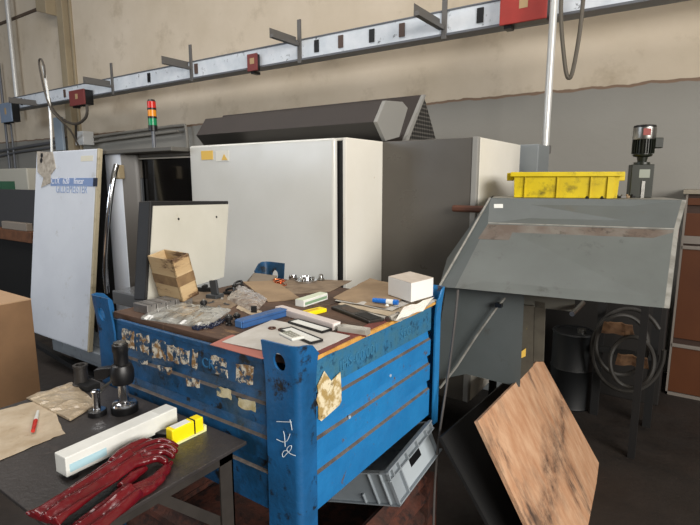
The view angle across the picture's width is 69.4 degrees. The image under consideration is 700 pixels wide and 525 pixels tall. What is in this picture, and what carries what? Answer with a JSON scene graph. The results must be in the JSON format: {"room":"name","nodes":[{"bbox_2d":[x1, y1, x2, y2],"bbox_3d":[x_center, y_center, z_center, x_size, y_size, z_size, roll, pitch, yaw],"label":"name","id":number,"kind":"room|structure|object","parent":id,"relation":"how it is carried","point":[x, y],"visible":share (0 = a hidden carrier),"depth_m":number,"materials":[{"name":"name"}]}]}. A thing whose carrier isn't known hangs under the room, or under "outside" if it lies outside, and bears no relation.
{"room":"metal workshop","nodes":[
{"label":"metal workshop","id":0,"kind":"room"},
{"bbox_2d":[38,58,78,151],"bbox_3d":[-3.107,-1.643,5.416,0.228,1.022,0.289,6,11,34],"label":"cable","id":1,"kind":"object","parent":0,"point":[47,96],"visible":0.95,"depth_m":5.30,"materials":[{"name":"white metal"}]},
{"bbox_2d":[0,0,699,372],"bbox_3d":[-1.296,-2.751,7.031,21.500,6.600,0.300,6,11,34],"label":"wall","id":2,"kind":"structure","parent":0,"point":[638,66],"depth_m":5.59,"materials":[{"name":"beige paint"}]},
{"bbox_2d":[0,67,15,168],"bbox_3d":[-7.441,-2.696,11.036,0.315,3.200,0.050,6,11,34],"label":"conduit","id":3,"kind":"object","parent":2,"relation":"attached to","point":[1,86],"visible":0.4,"depth_m":11.01,"materials":[{"name":"grey"}]},
{"bbox_2d":[0,8,35,25],"bbox_3d":[-7.785,-5.104,10.962,5.980,0.050,0.030,6,11,34],"label":"trim","id":4,"kind":"structure","parent":2,"relation":"attached to","point":[34,9],"depth_m":10.16,"materials":[{"name":"brown"}]},
{"bbox_2d":[8,97,37,105],"bbox_3d":[-5.615,-2.951,9.179,0.060,0.222,1.045,6,11,34],"label":"bracket","id":5,"kind":"object","parent":2,"relation":"attached to","point":[11,100],"visible":0.67,"depth_m":8.94,"materials":[{"name":"grey metal"}]},
{"bbox_2d":[0,141,54,156],"bbox_3d":[-6.988,-2.402,10.769,2.765,0.274,0.060,6,11,34],"label":"conduit","id":6,"kind":"object","parent":2,"relation":"attached to","point":[47,142],"visible":0.92,"depth_m":10.61,"materials":[{"name":"grey"}]},
{"bbox_2d":[35,0,56,15],"bbox_3d":[-5.582,-5.480,9.201,0.449,1.914,0.300,6,11,34],"label":"trim","id":7,"kind":"structure","parent":2,"relation":"attached to","point":[44,6],"depth_m":9.17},
{"bbox_2d":[53,117,65,150],"bbox_3d":[-5.572,-2.465,9.687,0.300,0.620,0.050,6,11,34],"label":"wall plaque","id":8,"kind":"object","parent":2,"relation":"attached to","point":[59,133],"visible":0.88,"depth_m":9.65,"materials":[{"name":"blue"}]},
{"bbox_2d":[55,0,82,150],"bbox_3d":[-5.260,-3.149,9.468,0.210,6.600,0.120,6,11,34],"label":"trim","id":9,"kind":"structure","parent":2,"relation":"attached to","point":[62,13],"depth_m":9.31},
{"bbox_2d":[83,63,114,94],"bbox_3d":[-3.614,-2.829,7.822,0.070,0.466,1.019,6,11,34],"label":"bracket","id":10,"kind":"object","parent":2,"relation":"attached to","point":[86,80],"visible":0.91,"depth_m":7.66,"materials":[{"name":"grey metal"}]},
{"bbox_2d":[93,124,188,147],"bbox_3d":[-3.748,-2.018,8.550,3.122,0.472,0.044,6,11,34],"label":"conduit","id":11,"kind":"object","parent":2,"relation":"attached to","point":[174,125],"visible":0.66,"depth_m":8.26,"materials":[{"name":"grey"}]},
{"bbox_2d":[75,131,93,145],"bbox_3d":[-4.795,-2.240,9.121,0.280,0.240,0.200,6,11,34],"label":"junction box","id":12,"kind":"object","parent":11,"relation":"attached to","point":[84,138],"visible":0.97,"depth_m":9.03,"materials":[{"name":"grey"}]},
{"bbox_2d":[161,44,192,81],"bbox_3d":[-2.073,-2.659,6.781,0.070,0.466,1.010,6,11,34],"label":"bracket","id":13,"kind":"object","parent":2,"relation":"attached to","point":[169,61],"visible":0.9,"depth_m":6.63,"materials":[{"name":"grey metal"}]},
{"bbox_2d":[269,19,301,63],"bbox_3d":[-0.531,-2.486,5.727,0.070,0.466,1.024,6,11,34],"label":"bracket","id":14,"kind":"object","parent":2,"relation":"attached to","point":[274,34],"visible":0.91,"depth_m":5.60,"materials":[{"name":"grey metal"}]},
{"bbox_2d":[12,0,689,110],"bbox_3d":[-0.463,-2.392,5.701,14.573,0.228,0.175,6,11,34],"label":"busbar trunking","id":15,"kind":"object","parent":2,"relation":"attached to","point":[482,18],"visible":0.7,"depth_m":5.35,"materials":[{"name":"grey"}]},
{"bbox_2d":[0,102,20,124],"bbox_3d":[-6.467,-2.831,9.607,0.461,0.376,0.161,6,11,34],"label":"box","id":16,"kind":"object","parent":15,"relation":"attached to","point":[9,112],"visible":0.86,"depth_m":9.51,"materials":[{"name":"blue plastic"}]},
{"bbox_2d":[69,88,93,108],"bbox_3d":[-4.341,-2.641,8.158,0.454,0.263,0.161,6,11,34],"label":"box","id":17,"kind":"object","parent":15,"relation":"attached to","point":[79,98],"visible":0.98,"depth_m":8.07,"materials":[{"name":"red plastic"}]},
{"bbox_2d":[50,98,88,139],"bbox_3d":[-4.675,-2.405,8.345,0.441,0.671,1.485,-7,11,-35],"label":"cable","id":18,"kind":"object","parent":17,"relation":"hanging from","point":[87,106],"visible":0.84,"depth_m":8.16,"materials":[{"name":"grey plastic"}]},
{"bbox_2d":[247,53,259,74],"bbox_3d":[-1.133,-2.378,6.060,0.157,0.221,0.133,6,11,34],"label":"box","id":19,"kind":"object","parent":15,"relation":"attached to","point":[253,60],"visible":1,"depth_m":6.01,"materials":[{"name":"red plastic"}]},
{"bbox_2d":[499,0,549,31],"bbox_3d":[1.461,-2.111,4.204,0.383,0.290,0.161,6,11,34],"label":"box","id":20,"kind":"object","parent":15,"relation":"attached to","point":[513,13],"visible":0.91,"depth_m":4.16,"materials":[{"name":"red plastic"}]},
{"bbox_2d":[559,0,584,79],"bbox_3d":[1.729,-1.829,3.968,0.199,0.762,0.032,6,11,34],"label":"hanging cable","id":21,"kind":"object","parent":20,"relation":"hanging from","point":[582,6],"visible":1,"depth_m":3.98,"materials":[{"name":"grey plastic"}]},
{"bbox_2d":[414,0,447,39],"bbox_3d":[0.887,-2.320,4.711,0.070,0.466,1.115,6,11,34],"label":"bracket","id":22,"kind":"object","parent":2,"relation":"attached to","point":[420,13],"visible":0.86,"depth_m":4.59,"materials":[{"name":"grey metal"}]},
{"bbox_2d":[0,333,699,524],"bbox_3d":[-4.553,1.369,2.903,21.500,0.200,11.200,6,11,34],"label":"floor","id":23,"kind":"structure","parent":0,"point":[661,485],"depth_m":3.12,"materials":[{"name":"concrete"}]},
{"bbox_2d":[0,227,32,297],"bbox_3d":[-5.044,-0.058,7.868,2.080,1.016,0.700,6,11,34],"label":"workbench","id":24,"kind":"object","parent":23,"relation":"on","point":[16,246],"visible":0.43,"depth_m":7.38,"materials":[{"name":"brown wood"}]},
{"bbox_2d":[0,181,14,188],"bbox_3d":[-5.742,-0.984,8.264,0.790,0.683,0.200,6,11,34],"label":"case","id":25,"kind":"object","parent":24,"relation":"on","point":[3,184],"visible":0.29,"depth_m":7.99,"materials":[{"name":"green"}]},
{"bbox_2d":[1,221,32,230],"bbox_3d":[-4.762,-0.522,7.218,0.786,0.110,0.085,6,11,34],"label":"storage box","id":26,"kind":"object","parent":24,"relation":"on","point":[21,226],"visible":0.98,"depth_m":7.13,"materials":[{"name":"brown"}]},
{"bbox_2d":[0,189,34,228],"bbox_3d":[-5.076,-0.812,7.583,1.663,0.563,0.195,6,11,34],"label":"screen","id":27,"kind":"object","parent":24,"relation":"on","point":[16,205],"visible":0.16,"depth_m":7.44,"materials":[{"name":"grey"}]},
{"bbox_2d":[0,168,35,189],"bbox_3d":[-6.390,-0.874,10.025,1.900,1.930,0.700,6,11,34],"label":"enclosure","id":28,"kind":"object","parent":23,"relation":"on","point":[24,178],"visible":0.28,"depth_m":9.22,"materials":[{"name":"beige"}]},
{"bbox_2d":[0,290,40,407],"bbox_3d":[-2.561,0.733,3.243,0.550,0.946,0.800,6,11,34],"label":"cardboard box","id":29,"kind":"object","parent":23,"relation":"on","point":[19,374],"visible":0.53,"depth_m":3.30,"materials":[{"name":"beige"}]},
{"bbox_2d":[35,339,102,382],"bbox_3d":[-2.713,0.932,4.806,1.967,0.050,0.058,8,12,40],"label":"bar","id":30,"kind":"object","parent":23,"relation":"on","point":[66,361],"visible":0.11,"depth_m":4.87,"materials":[{"name":"black"}]},
{"bbox_2d":[0,378,245,524],"bbox_3d":[-0.883,0.965,1.740,0.936,0.975,0.568,6,11,34],"label":"steel table","id":31,"kind":"object","parent":23,"relation":"on","point":[29,478],"depth_m":1.54,"materials":[{"name":"metal"}]},
{"bbox_2d":[0,402,64,459],"bbox_3d":[-1.124,0.564,1.737,0.215,0.007,0.437,-7,12,-37],"label":"paper sheet","id":32,"kind":"object","parent":31,"relation":"on","point":[16,436],"visible":0.91,"depth_m":1.73,"materials":[{"name":"paper"}]},
{"bbox_2d":[31,410,38,432],"bbox_3d":[-1.095,0.550,1.758,0.015,0.015,0.165,-5,10,-26],"label":"marker","id":33,"kind":"object","parent":32,"relation":"on","point":[35,420],"visible":1,"depth_m":1.74,"materials":[{"name":"red"}]},
{"bbox_2d":[27,382,92,420],"bbox_3d":[-1.072,0.523,1.939,0.335,0.016,0.178,6,11,34],"label":"crumpled bag","id":34,"kind":"object","parent":31,"relation":"on","point":[67,401],"visible":0.98,"depth_m":1.92,"materials":[{"name":"paper"}]},
{"bbox_2d":[72,362,99,391],"bbox_3d":[-1.088,0.467,2.066,0.115,0.092,0.069,6,11,34],"label":"cylinder","id":35,"kind":"object","parent":31,"relation":"on","point":[81,378],"visible":0.98,"depth_m":2.05,"materials":[{"name":"black"}]},
{"bbox_2d":[26,438,178,524],"bbox_3d":[-0.649,0.585,1.397,0.153,0.046,0.417,4,10,22],"label":"glove","id":36,"kind":"object","parent":31,"relation":"on","point":[141,452],"visible":1,"depth_m":1.37,"materials":[{"name":"red plastic"}]},
{"bbox_2d":[94,340,138,416],"bbox_3d":[-0.851,0.414,1.847,0.141,0.266,0.094,3,10,20],"label":"stand","id":37,"kind":"object","parent":31,"relation":"on","point":[121,373],"visible":1,"depth_m":1.82,"materials":[{"name":"black plastic"}]},
{"bbox_2d":[72,460,172,524],"bbox_3d":[-0.595,0.614,1.329,0.108,0.051,0.372,3,10,17],"label":"glove","id":38,"kind":"object","parent":31,"relation":"on","point":[127,494],"visible":1,"depth_m":1.31,"materials":[{"name":"red plastic"}]},
{"bbox_2d":[152,429,165,437],"bbox_3d":[-0.620,0.568,1.671,0.060,0.020,0.030,2,10,14],"label":"block","id":39,"kind":"object","parent":31,"relation":"on","point":[162,433],"visible":0.42,"depth_m":1.66,"materials":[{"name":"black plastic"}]},
{"bbox_2d":[166,415,206,443],"bbox_3d":[-0.543,0.551,1.672,0.048,0.054,0.131,7,11,36],"label":"packet","id":40,"kind":"object","parent":31,"relation":"on","point":[182,431],"visible":0.82,"depth_m":1.66,"materials":[{"name":"yellow"}]},
{"bbox_2d":[177,424,206,443],"bbox_3d":[-0.543,0.567,1.675,0.048,0.020,0.131,7,11,36],"label":"tray","id":41,"kind":"object","parent":31,"relation":"on","point":[197,429],"depth_m":1.67,"materials":[{"name":"beige"}]},
{"bbox_2d":[31,136,519,401],"bbox_3d":[-0.912,0.042,4.263,4.087,1.982,1.748,6,11,34],"label":"cnc lathe","id":42,"kind":"object","parent":23,"relation":"on","point":[355,210],"visible":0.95,"depth_m":3.43,"materials":[{"name":"white paint"}]},
{"bbox_2d":[147,99,157,147],"bbox_3d":[-1.926,-1.320,4.937,0.084,0.523,0.084,6,11,34],"label":"tower","id":43,"kind":"object","parent":42,"relation":"on","point":[151,103],"visible":0.98,"depth_m":4.90,"materials":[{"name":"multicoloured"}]},
{"bbox_2d":[147,101,155,107],"bbox_3d":[-1.926,-1.530,4.903,0.080,0.060,0.080,6,11,34],"label":"lamp","id":44,"kind":"object","parent":43,"relation":"on","point":[150,104],"depth_m":4.87,"materials":[{"name":"red"}]},
{"bbox_2d":[148,110,156,116],"bbox_3d":[-1.926,-1.452,4.916,0.080,0.061,0.080,6,11,34],"label":"lamp","id":45,"kind":"object","parent":43,"relation":"on","point":[151,113],"depth_m":4.88,"materials":[{"name":"orange"}]},
{"bbox_2d":[148,118,156,124],"bbox_3d":[-1.926,-1.371,4.929,0.080,0.066,0.080,6,11,34],"label":"lamp","id":46,"kind":"object","parent":43,"relation":"attached to","point":[151,121],"depth_m":4.90,"materials":[{"name":"green"}]},
{"bbox_2d":[196,94,435,144],"bbox_3d":[-0.483,-1.190,4.419,2.354,0.398,1.088,6,11,34],"label":"cover","id":47,"kind":"object","parent":42,"relation":"on","point":[405,118],"visible":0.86,"depth_m":3.81,"materials":[{"name":"grey"}]},
{"bbox_2d":[123,470,437,524],"bbox_3d":[-0.321,1.064,2.371,1.114,0.575,1.030,6,11,34],"label":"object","id":48,"kind":"structure","parent":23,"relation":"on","point":[204,493],"depth_m":2.43,"materials":[{"name":"wood"}]},
{"bbox_2d":[91,261,444,524],"bbox_3d":[-0.321,0.445,2.270,1.146,0.670,1.062,6,11,34],"label":"bin","id":49,"kind":"object","parent":48,"relation":"on","point":[308,425],"visible":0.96,"depth_m":1.76,"materials":[{"name":"metal"}]},
{"bbox_2d":[134,201,228,299],"bbox_3d":[-0.843,-0.102,2.604,0.102,0.448,0.721,3,10,20],"label":"sheet metal cover","id":50,"kind":"object","parent":49,"relation":"on","point":[198,229],"visible":0.94,"depth_m":2.53,"materials":[{"name":"white metal"}]},
{"bbox_2d":[114,278,286,329],"bbox_3d":[-0.591,0.173,2.410,0.340,0.030,0.935,6,11,34],"label":"board","id":51,"kind":"object","parent":49,"relation":"on","point":[128,314],"visible":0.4,"depth_m":2.07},
{"bbox_2d":[133,301,155,313],"bbox_3d":[-0.859,0.188,2.114,0.101,0.036,0.042,6,11,34],"label":"soft jaw","id":52,"kind":"object","parent":51,"relation":"on","point":[141,306],"visible":0.84,"depth_m":2.09,"materials":[{"name":"metal"}]},
{"bbox_2d":[144,299,165,308],"bbox_3d":[-0.833,0.182,2.151,0.101,0.036,0.042,6,11,34],"label":"soft jaw","id":53,"kind":"object","parent":51,"relation":"on","point":[159,304],"visible":0.57,"depth_m":2.13,"materials":[{"name":"metal"}]},
{"bbox_2d":[153,297,174,305],"bbox_3d":[-0.807,0.176,2.189,0.101,0.036,0.042,6,11,34],"label":"soft jaw","id":54,"kind":"object","parent":51,"relation":"on","point":[168,301],"visible":0.58,"depth_m":2.17,"materials":[{"name":"metal"}]},
{"bbox_2d":[162,296,182,303],"bbox_3d":[-0.781,0.170,2.226,0.101,0.036,0.042,6,11,34],"label":"soft jaw","id":55,"kind":"object","parent":51,"relation":"on","point":[169,297],"visible":0.38,"depth_m":2.20,"materials":[{"name":"metal"}]},
{"bbox_2d":[147,249,198,301],"bbox_3d":[-0.782,0.056,2.235,0.183,0.213,0.132,7,12,37],"label":"wooden box","id":56,"kind":"object","parent":51,"relation":"on","point":[172,271],"visible":0.98,"depth_m":2.19,"materials":[{"name":"brown wood"}]},
{"bbox_2d":[141,302,230,328],"bbox_3d":[-0.691,0.200,2.078,0.481,0.026,0.262,5,10,27],"label":"plastic bag","id":57,"kind":"object","parent":51,"relation":"on","point":[185,313],"visible":0.88,"depth_m":2.01,"materials":[{"name":"plastic"}]},
{"bbox_2d":[191,292,236,308],"bbox_3d":[-0.636,0.175,2.287,0.457,0.007,0.252,8,12,40],"label":"sheet","id":58,"kind":"object","parent":51,"relation":"on","point":[196,299],"visible":0.41,"depth_m":2.28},
{"bbox_2d":[197,284,210,291],"bbox_3d":[-0.715,0.128,2.486,0.080,0.035,0.040,1,9,4],"label":"bar","id":59,"kind":"object","parent":58,"relation":"on","point":[204,288],"visible":0.65,"depth_m":2.48,"materials":[{"name":"black"}]},
{"bbox_2d":[206,280,223,298],"bbox_3d":[-0.631,0.123,2.355,0.060,0.088,0.060,4,10,24],"label":"block","id":60,"kind":"object","parent":51,"relation":"on","point":[214,294],"visible":0.99,"depth_m":2.34,"materials":[{"name":"grey metal"}]},
{"bbox_2d":[223,287,235,294],"bbox_3d":[-0.580,0.136,2.442,0.063,0.034,0.031,2,10,14],"label":"clamp","id":61,"kind":"object","parent":51,"relation":"on","point":[226,291],"visible":0.76,"depth_m":2.44,"materials":[{"name":"black"}]},
{"bbox_2d":[227,285,266,310],"bbox_3d":[-0.499,0.150,2.359,0.164,0.034,0.598,-6,11,-32],"label":"bag","id":62,"kind":"object","parent":51,"relation":"on","point":[244,297],"visible":0.91,"depth_m":2.27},
{"bbox_2d":[164,287,347,342],"bbox_3d":[-0.327,0.200,2.231,0.389,0.036,0.935,6,11,34],"label":"board","id":63,"kind":"object","parent":49,"relation":"on","point":[221,331],"depth_m":1.93,"materials":[{"name":"wood"}]},
{"bbox_2d":[192,318,226,330],"bbox_3d":[-0.522,0.234,1.909,0.063,0.016,0.154,6,11,34],"label":"chain","id":64,"kind":"object","parent":63,"relation":"on","point":[211,325],"visible":0.99,"depth_m":1.88,"materials":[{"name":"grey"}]},
{"bbox_2d":[224,314,232,325],"bbox_3d":[-0.461,0.217,1.919,0.032,0.043,0.032,6,11,34],"label":"screw","id":65,"kind":"object","parent":63,"relation":"on","point":[228,317],"visible":1,"depth_m":1.91,"materials":[{"name":"black metal"}]},
{"bbox_2d":[235,307,286,328],"bbox_3d":[-0.343,0.215,1.970,0.047,0.030,0.237,7,12,38],"label":"box","id":66,"kind":"object","parent":63,"relation":"on","point":[255,319],"visible":0.99,"depth_m":1.94,"materials":[{"name":"blue"}]},
{"bbox_2d":[243,280,299,301],"bbox_3d":[-0.387,0.133,2.458,0.153,0.033,0.381,-5,11,-29],"label":"manila envelope","id":67,"kind":"object","parent":63,"relation":"on","point":[273,291],"visible":0.95,"depth_m":2.44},
{"bbox_2d":[295,292,327,306],"bbox_3d":[-0.171,0.165,2.270,0.051,0.031,0.178,6,11,33],"label":"carton","id":68,"kind":"object","parent":63,"relation":"on","point":[317,297],"visible":1,"depth_m":2.24,"materials":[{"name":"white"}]},
{"bbox_2d":[273,278,350,293],"bbox_3d":[-0.220,0.109,2.575,0.362,0.045,0.458,2,10,14],"label":"sheet","id":69,"kind":"object","parent":63,"relation":"on","point":[326,285],"depth_m":2.60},
{"bbox_2d":[295,276,316,283],"bbox_3d":[-0.238,0.090,2.730,0.120,0.032,0.120,6,11,34],"label":"flange","id":70,"kind":"object","parent":69,"relation":"on","point":[303,279],"visible":0.99,"depth_m":2.70,"materials":[{"name":"silver metal"}]},
{"bbox_2d":[279,330,304,340],"bbox_3d":[-0.183,0.227,1.576,0.048,0.011,0.084,-7,12,-37],"label":"calculator","id":71,"kind":"object","parent":49,"relation":"on","point":[290,335],"visible":1,"depth_m":1.56,"materials":[{"name":"white plastic"}]},
{"bbox_2d":[275,301,435,363],"bbox_3d":[-0.013,0.236,2.018,0.364,0.034,0.935,6,11,34],"label":"board","id":72,"kind":"object","parent":49,"relation":"on","point":[331,314],"visible":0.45,"depth_m":1.94,"materials":[{"name":"brown wood"}]},
{"bbox_2d":[210,335,262,358],"bbox_3d":[-0.345,0.277,1.678,0.261,0.004,0.121,6,11,34],"label":"sheet","id":73,"kind":"object","parent":72,"relation":"on","point":[256,353],"visible":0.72,"depth_m":1.65,"materials":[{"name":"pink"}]},
{"bbox_2d":[222,320,349,354],"bbox_3d":[-0.235,0.261,1.756,0.373,0.004,0.301,6,11,34],"label":"paper sheet","id":74,"kind":"object","parent":72,"relation":"on","point":[251,338],"visible":0.69,"depth_m":1.76,"materials":[{"name":"paper"}]},
{"bbox_2d":[280,326,322,343],"bbox_3d":[-0.172,0.253,1.767,0.053,0.008,0.197,-7,12,-39],"label":"frame","id":75,"kind":"object","parent":74,"relation":"on","point":[309,338],"visible":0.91,"depth_m":1.75,"materials":[{"name":"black plastic"}]},
{"bbox_2d":[275,305,340,330],"bbox_3d":[-0.172,0.214,1.982,0.040,0.028,0.356,-9,13,-44],"label":"carton","id":76,"kind":"object","parent":72,"relation":"on","point":[294,313],"visible":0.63,"depth_m":1.94,"materials":[{"name":"beige"}]},
{"bbox_2d":[288,318,331,332],"bbox_3d":[-0.151,0.235,1.880,0.192,0.008,0.053,9,13,43],"label":"frame","id":77,"kind":"object","parent":72,"relation":"on","point":[312,326],"visible":1,"depth_m":1.88,"materials":[{"name":"black plastic"}]},
{"bbox_2d":[303,307,326,314],"bbox_3d":[-0.165,0.205,2.073,0.045,0.017,0.151,9,13,44],"label":"packet","id":78,"kind":"object","parent":72,"relation":"on","point":[317,310],"visible":0.52,"depth_m":2.09,"materials":[{"name":"yellow"}]},
{"bbox_2d":[318,319,385,354],"bbox_3d":[0.011,0.260,1.775,0.051,0.004,0.603,5,11,29],"label":"folder","id":79,"kind":"object","parent":72,"relation":"on","point":[371,326],"visible":0.55,"depth_m":1.75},
{"bbox_2d":[337,324,369,336],"bbox_3d":[0.014,0.243,1.817,0.117,0.024,0.041,5,10,27],"label":"case","id":80,"kind":"object","parent":72,"relation":"on","point":[343,328],"visible":1,"depth_m":1.80,"materials":[{"name":"plastic"}]},
{"bbox_2d":[331,304,383,323],"bbox_3d":[0.027,0.207,2.060,0.075,0.016,0.274,-6,11,-34],"label":"case","id":81,"kind":"object","parent":72,"relation":"on","point":[353,312],"visible":1,"depth_m":2.03,"materials":[{"name":"brown"}]},
{"bbox_2d":[363,299,435,321],"bbox_3d":[0.219,0.174,2.290,0.324,0.009,0.666,3,10,20],"label":"paper sheet","id":82,"kind":"object","parent":72,"relation":"on","point":[432,300],"visible":0.12,"depth_m":2.04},
{"bbox_2d":[339,297,431,315],"bbox_3d":[0.157,0.162,2.332,0.392,0.009,0.536,6,11,34],"label":"paper sheet","id":83,"kind":"object","parent":82,"relation":"on","point":[361,307],"visible":0.22,"depth_m":2.14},
{"bbox_2d":[335,299,410,310],"bbox_3d":[0.146,0.148,2.399,0.411,0.010,0.502,6,11,34],"label":"paper sheet","id":84,"kind":"object","parent":83,"relation":"on","point":[402,302],"visible":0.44,"depth_m":2.18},
{"bbox_2d":[334,278,401,307],"bbox_3d":[0.128,0.139,2.428,0.402,0.008,0.520,6,11,34],"label":"paper sheet","id":85,"kind":"object","parent":84,"relation":"on","point":[369,289],"visible":0.62,"depth_m":2.38,"materials":[{"name":"paper"}]},
{"bbox_2d":[372,298,398,304],"bbox_3d":[0.152,0.167,2.172,0.114,0.023,0.023,4,10,23],"label":"marker","id":86,"kind":"object","parent":85,"relation":"on","point":[376,300],"visible":1,"depth_m":2.16,"materials":[{"name":"blue plastic"}]},
{"bbox_2d":[388,271,433,301],"bbox_3d":[0.278,0.108,2.323,0.162,0.086,0.229,-5,11,-29],"label":"box","id":87,"kind":"object","parent":85,"relation":"on","point":[410,286],"visible":1,"depth_m":2.26,"materials":[{"name":"white"}]},
{"bbox_2d":[385,312,399,321],"bbox_3d":[0.170,0.215,1.990,0.024,0.024,0.084,7,12,36],"label":"vial","id":88,"kind":"object","parent":82,"relation":"on","point":[393,316],"visible":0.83,"depth_m":1.97,"materials":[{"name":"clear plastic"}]},
{"bbox_2d":[396,297,433,319],"bbox_3d":[0.274,0.189,2.098,0.058,0.022,0.399,6,11,34],"label":"paper","id":89,"kind":"object","parent":82,"relation":"on","point":[408,310],"visible":1,"depth_m":2.08,"materials":[{"name":"white paper"}]},
{"bbox_2d":[432,290,458,524],"bbox_3d":[0.436,0.690,2.329,0.027,1.098,0.315,5,10,26],"label":"hanging cable","id":90,"kind":"object","parent":49,"relation":"hanging from","point":[457,293],"visible":0.98,"depth_m":2.31,"materials":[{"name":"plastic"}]},
{"bbox_2d":[327,420,442,506],"bbox_3d":[0.126,0.897,2.284,0.442,0.338,0.435,6,11,34],"label":"plastic crate","id":91,"kind":"object","parent":48,"relation":"in","point":[389,480],"visible":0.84,"depth_m":2.14,"materials":[{"name":"grey"}]},
{"bbox_2d":[438,383,522,524],"bbox_3d":[0.875,1.019,2.695,0.442,0.690,1.273,5,10,28],"label":"board","id":92,"kind":"object","parent":23,"relation":"on","point":[462,442],"visible":0.33,"depth_m":2.30,"materials":[{"name":"black"}]},
{"bbox_2d":[483,144,549,389],"bbox_3d":[1.280,0.067,4.112,0.469,1.981,0.320,6,11,34],"label":"tall cabinet","id":93,"kind":"object","parent":23,"relation":"on","point":[533,157],"visible":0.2,"depth_m":3.76,"materials":[{"name":"grey"}]},
{"bbox_2d":[474,362,598,524],"bbox_3d":[1.017,0.976,2.590,0.444,0.811,1.281,5,11,29],"label":"plywood board","id":94,"kind":"object","parent":23,"relation":"on","point":[544,461],"visible":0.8,"depth_m":2.46,"materials":[{"name":"wood"}]},
{"bbox_2d":[542,0,557,153],"bbox_3d":[1.564,-2.228,3.833,0.090,6.600,0.090,6,11,34],"label":"vertical pipe","id":95,"kind":"object","parent":23,"relation":"on","point":[553,3],"visible":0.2,"depth_m":3.94,"materials":[{"name":"white metal"}]},
{"bbox_2d":[439,196,685,458],"bbox_3d":[1.144,0.462,2.797,1.050,1.625,1.224,6,11,34],"label":"machine","id":96,"kind":"object","parent":23,"relation":"on","point":[520,258],"visible":0.95,"depth_m":2.54,"materials":[{"name":"grey paint"}]},
{"bbox_2d":[452,205,483,212],"bbox_3d":[0.718,-0.320,3.013,0.230,0.040,0.040,6,11,34],"label":"wooden bar","id":97,"kind":"object","parent":96,"relation":"attached to","point":[455,208],"visible":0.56,"depth_m":3.01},
{"bbox_2d":[507,172,624,197],"bbox_3d":[1.228,-0.450,2.919,0.617,0.141,0.350,3,10,18],"label":"tray","id":98,"kind":"object","parent":96,"relation":"on","point":[526,184],"visible":1,"depth_m":2.77,"materials":[{"name":"plastic"}]},
{"bbox_2d":[626,124,663,197],"bbox_3d":[1.677,-0.573,2.868,0.151,0.406,0.120,3,10,18],"label":"pump","id":99,"kind":"object","parent":96,"relation":"on","point":[644,140],"visible":0.98,"depth_m":2.84,"materials":[{"name":"grey"}]},
{"bbox_2d":[550,325,594,411],"bbox_3d":[1.710,0.797,3.894,0.314,0.610,0.314,6,11,34],"label":"drum","id":100,"kind":"object","parent":23,"relation":"on","point":[571,370],"visible":0.75,"depth_m":3.78,"materials":[{"name":"black"}]},
{"bbox_2d":[544,300,668,405],"bbox_3d":[2.119,0.340,4.181,0.880,1.420,0.390,6,11,34],"label":"cabinet","id":101,"kind":"object","parent":23,"relation":"on","point":[586,316],"visible":0.29,"depth_m":4.03,"materials":[{"name":"black"}]},
{"bbox_2d":[590,302,662,427],"bbox_3d":[1.952,0.504,3.549,0.399,1.300,0.090,6,11,34],"label":"rack","id":102,"kind":"object","parent":23,"relation":"on","point":[602,306],"visible":0.31,"depth_m":3.55,"materials":[{"name":"black"}]},
{"bbox_2d":[594,313,649,376],"bbox_3d":[1.857,0.566,3.459,0.344,0.453,0.063,6,11,34],"label":"hose","id":103,"kind":"object","parent":102,"relation":"hanging from","point":[596,339],"visible":0.72,"depth_m":3.47,"materials":[{"name":"grey"}]},
{"bbox_2d":[590,307,665,392],"bbox_3d":[1.922,0.610,3.507,0.463,0.614,0.064,6,11,34],"label":"hose","id":104,"kind":"object","parent":102,"relation":"hanging from","point":[655,323],"visible":0.84,"depth_m":3.51,"materials":[{"name":"grey"}]},
{"bbox_2d":[608,335,655,388],"bbox_3d":[1.881,0.667,3.373,0.282,0.390,0.063,6,11,34],"label":"hose","id":105,"kind":"object","parent":102,"relation":"hanging from","point":[620,340],"visible":0.86,"depth_m":3.38,"materials":[{"name":"grey"}]},
{"bbox_2d":[601,321,633,335],"bbox_3d":[1.787,0.443,3.377,0.200,0.119,0.100,6,11,34],"label":"rag","id":106,"kind":"object","parent":105,"relation":"in","point":[619,328],"visible":0.98,"depth_m":3.37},
{"bbox_2d":[615,353,648,368],"bbox_3d":[1.869,0.656,3.355,0.200,0.119,0.100,6,11,34],"label":"rag","id":107,"kind":"object","parent":105,"relation":"in","point":[623,360],"visible":0.76,"depth_m":3.37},
{"bbox_2d":[665,189,699,400],"bbox_3d":[3.125,0.270,3.914,1.040,1.644,0.545,6,11,34],"label":"tall cabinet","id":108,"kind":"object","parent":23,"relation":"on","point":[683,371],"visible":1,"depth_m":3.96,"materials":[{"name":"brown"}]},
{"bbox_3d":[-4.553,-5.341,1.806,21.500,0.200,11.200,6,11,34],"label":"ceiling","id":109,"kind":"structure","parent":0,"visible":0},
{"bbox_2d":[4,0,21,119],"bbox_3d":[-6.895,-4.777,10.230,0.090,3.634,0.090,6,11,34],"label":"vertical pipe","id":110,"kind":"object","parent":109,"relation":"attached to","point":[7,2],"visible":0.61,"depth_m":10.27,"materials":[{"name":"white metal"}]},
{"bbox_3d":[-0.630,0.563,1.720,0.055,0.011,0.052,6,11,34],"label":"strip","id":111,"kind":"object","parent":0,"visible":0},
{"bbox_2d":[55,404,177,476],"bbox_3d":[-0.718,0.548,1.589,0.059,0.061,0.379,6,11,32],"label":"carton","id":112,"kind":"object","parent":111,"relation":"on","point":[70,460],"visible":0.92,"depth_m":1.54,"materials":[{"name":"white"}]},
{"bbox_3d":[-0.498,0.088,2.792,0.273,0.011,0.194,6,11,34],"label":"packet","id":113,"kind":"object","parent":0,"visible":0},
{"bbox_2d":[249,273,276,280],"bbox_3d":[-0.469,0.086,2.748,0.137,0.011,0.292,-1,9,-4],"label":"packet","id":114,"kind":"object","parent":113,"relation":"on","point":[256,276],"visible":0.74,"depth_m":2.74,"materials":[{"name":"brown"}]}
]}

